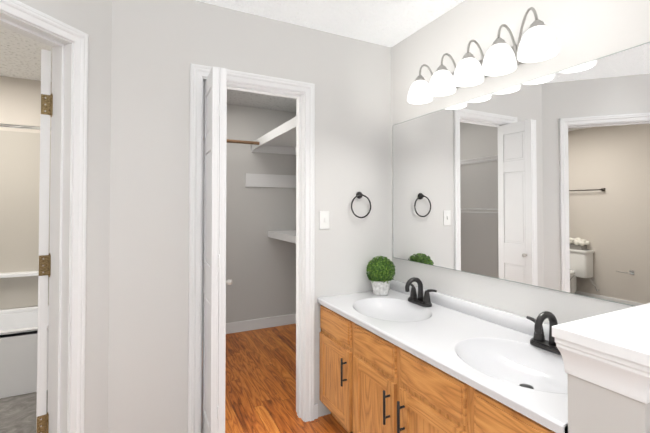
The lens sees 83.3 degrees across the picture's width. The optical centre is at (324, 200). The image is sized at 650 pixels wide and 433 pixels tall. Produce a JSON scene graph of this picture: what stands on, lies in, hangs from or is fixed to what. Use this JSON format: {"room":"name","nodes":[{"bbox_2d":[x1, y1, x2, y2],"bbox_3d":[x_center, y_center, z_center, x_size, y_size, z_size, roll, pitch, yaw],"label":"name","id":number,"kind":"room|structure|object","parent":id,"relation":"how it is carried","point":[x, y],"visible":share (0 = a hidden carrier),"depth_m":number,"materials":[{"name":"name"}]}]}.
{"room":"bathroom","nodes":[
{"label":"bathroom","id":0,"kind":"room"},
{"bbox_2d":[0,390,47,432],"bbox_3d":[-2.408,1.343,1.692,2.360,0.001,2.860,0,-1,-27],"label":"floor","id":1,"kind":"structure","parent":0,"point":[18,414],"depth_m":2.32,"materials":[{"name":"tile"}]},
{"bbox_2d":[0,130,50,398],"bbox_3d":[-2.595,0.376,2.772,1.499,1.970,0.789,0,-1,-27],"label":"bathtub","id":2,"kind":"object","parent":1,"relation":"on","point":[19,195],"visible":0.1,"depth_m":3.15,"materials":[{"name":"white plastic"}]},
{"bbox_2d":[0,76,51,309],"bbox_3d":[-3.129,0.146,3.018,2.240,2.440,0.120,0,-1,-27],"label":"wall","id":3,"kind":"structure","parent":0,"point":[20,101],"depth_m":3.19,"materials":[{"name":"white paint"}]},
{"bbox_2d":[0,123,50,130],"bbox_3d":[-2.396,-0.529,2.490,1.386,0.050,0.050,0,-1,-27],"label":"shower curtain rod","id":4,"kind":"object","parent":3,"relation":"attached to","point":[20,126],"depth_m":2.60,"materials":[{"name":"silver metal"}]},
{"bbox_2d":[18,0,111,432],"bbox_3d":[-1.320,0.115,1.198,0.120,2.440,1.300,0,-1,18],"label":"wall","id":5,"kind":"structure","parent":0,"point":[92,19],"depth_m":1.73,"materials":[{"name":"white paint"}]},
{"bbox_2d":[0,0,88,432],"bbox_3d":[-1.299,0.282,1.259,0.158,2.106,0.898,0,-1,18],"label":"door frame","id":6,"kind":"structure","parent":5,"relation":"attached to","point":[67,43],"depth_m":1.62,"materials":[{"name":"white wood"}]},
{"bbox_2d":[36,49,52,432],"bbox_3d":[-1.479,0.331,1.925,0.045,2.007,0.770,1,-1,-38],"label":"room door","id":7,"kind":"structure","parent":5,"relation":"in","point":[44,274],"depth_m":1.63,"materials":[{"name":"white wood"}]},
{"bbox_2d":[0,0,463,81],"bbox_3d":[-0.988,-1.111,0.873,4.330,0.001,6.150,0,-1,-27],"label":"ceiling","id":8,"kind":"structure","parent":0,"point":[389,23],"depth_m":2.20,"materials":[{"name":"white paint"}]},
{"bbox_2d":[202,104,293,326],"bbox_3d":[-1.148,0.159,3.808,2.010,2.440,0.120,0,-1,-27],"label":"wall","id":9,"kind":"structure","parent":0,"point":[260,269],"depth_m":3.94,"materials":[{"name":"white paint"}]},
{"bbox_2d":[203,137,258,145],"bbox_3d":[-1.219,-0.578,3.382,1.249,0.032,0.032,0,-1,-27],"label":"closet rod","id":10,"kind":"object","parent":9,"relation":"attached to","point":[253,143],"depth_m":3.58,"materials":[{"name":"brown wood"}]},
{"bbox_2d":[202,314,294,336],"bbox_3d":[-1.118,1.323,3.727,1.770,0.110,0.015,0,-1,-27],"label":"baseboard","id":11,"kind":"structure","parent":9,"relation":"attached to","point":[253,324],"depth_m":3.93,"materials":[{"name":"white wood"}]},
{"bbox_2d":[248,138,258,186],"bbox_3d":[-0.508,-0.114,3.909,0.538,1.020,0.278,0,-1,-27],"label":"closet shelf","id":12,"kind":"object","parent":9,"relation":"attached to","point":[253,179],"depth_m":3.92,"materials":[{"name":"white wood"}]},
{"bbox_2d":[108,0,391,432],"bbox_3d":[-0.298,0.132,2.243,1.890,2.440,0.120,0,-1,-27],"label":"wall","id":13,"kind":"structure","parent":0,"point":[159,47],"depth_m":1.94,"materials":[{"name":"white paint"}]},
{"bbox_2d":[202,66,231,432],"bbox_3d":[-0.566,0.338,1.933,0.112,1.995,0.297,0,-1,-27],"label":"bifold closet door","id":14,"kind":"structure","parent":13,"relation":"in","point":[215,282],"depth_m":1.81,"materials":[{"name":"white wood"}]},
{"bbox_2d":[188,63,314,432],"bbox_3d":[-0.427,0.308,2.175,0.736,2.086,0.158,0,-1,-27],"label":"door frame","id":15,"kind":"structure","parent":13,"relation":"attached to","point":[302,93],"depth_m":2.23,"materials":[{"name":"white wood"}]},
{"bbox_2d":[319,211,328,228],"bbox_3d":[-0.002,0.123,2.315,0.070,0.116,0.015,0,-1,-27],"label":"switch plate","id":16,"kind":"object","parent":13,"relation":"attached to","point":[323,219],"visible":1,"depth_m":2.31,"materials":[{"name":"white plastic"}]},
{"bbox_2d":[351,192,370,217],"bbox_3d":[0.235,0.028,2.425,0.158,0.177,0.032,0,-1,-27],"label":"towel ring","id":17,"kind":"object","parent":13,"relation":"attached to","point":[359,195],"visible":0.98,"depth_m":2.42,"materials":[{"name":"black metal"}]},
{"bbox_2d":[227,89,295,111],"bbox_3d":[-0.745,-1.024,3.068,1.930,0.001,1.840,0,-1,-27],"label":"ceiling","id":18,"kind":"structure","parent":0,"point":[251,99],"depth_m":3.73,"materials":[{"name":"white paint"}]},
{"bbox_2d":[225,324,347,432],"bbox_3d":[-0.244,1.331,0.997,2.650,0.001,5.680,0,-1,-27],"label":"floor","id":19,"kind":"structure","parent":0,"point":[260,380],"depth_m":2.69,"materials":[{"name":"laminate"}]},
{"bbox_2d":[317,279,567,432],"bbox_3d":[0.531,0.937,1.738,0.602,0.813,1.494,0,-1,-27],"label":"bathroom vanity","id":20,"kind":"object","parent":19,"relation":"on","point":[394,360],"visible":0.79,"depth_m":1.58,"materials":[{"name":"brown wood"}]},
{"bbox_2d":[366,255,395,295],"bbox_3d":[0.361,0.482,2.377,0.202,0.253,0.192,0,-1,-27],"label":"topiary plant","id":21,"kind":"object","parent":20,"relation":"on","point":[380,270],"visible":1,"depth_m":2.33,"materials":[{"name":"green plant"}]},
{"bbox_2d":[405,277,436,306],"bbox_3d":[0.524,0.526,2.136,0.134,0.157,0.238,0,-1,-27],"label":"faucet","id":22,"kind":"object","parent":20,"relation":"on","point":[423,301],"visible":1,"depth_m":2.13,"materials":[{"name":"black metal"}]},
{"bbox_2d":[526,311,560,354],"bbox_3d":[0.873,0.514,1.439,0.134,0.157,0.238,0,-1,-27],"label":"faucet","id":23,"kind":"object","parent":20,"relation":"on","point":[538,340],"visible":0.69,"depth_m":1.45,"materials":[{"name":"black metal"}]},
{"bbox_2d":[552,303,649,432],"bbox_3d":[0.908,0.831,0.991,0.587,1.000,0.214,0,-1,-27],"label":"wall","id":24,"kind":"structure","parent":19,"relation":"on","point":[606,358],"depth_m":0.89,"materials":[{"name":"grey paint"}]},
{"bbox_2d":[294,112,295,313],"bbox_3d":[0.125,0.152,3.377,0.120,2.440,1.770,0,-1,-27],"label":"wall","id":25,"kind":"structure","parent":0,"point":[294,112],"depth_m":4.14,"materials":[{"name":"white paint"}]},
{"bbox_2d":[391,0,649,324],"bbox_3d":[1.393,0.108,0.842,0.120,2.440,3.900,0,-1,-27],"label":"wall","id":26,"kind":"structure","parent":0,"point":[584,31],"depth_m":1.77,"materials":[{"name":"white paint"}]},
{"bbox_2d":[407,7,558,103],"bbox_3d":[0.731,-0.693,1.805,0.212,0.230,0.844,0,-1,-27],"label":"sconce","id":27,"kind":"object","parent":26,"relation":"attached to","point":[537,41],"visible":1,"depth_m":1.68,"materials":[{"name":"white glass"}]},
{"bbox_2d":[393,42,649,305],"bbox_3d":[0.804,-0.080,1.880,0.007,0.927,1.478,0,-1,-27],"label":"mirror","id":28,"kind":"object","parent":26,"relation":"attached to","point":[543,182],"visible":1,"depth_m":1.59,"materials":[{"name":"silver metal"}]}
]}

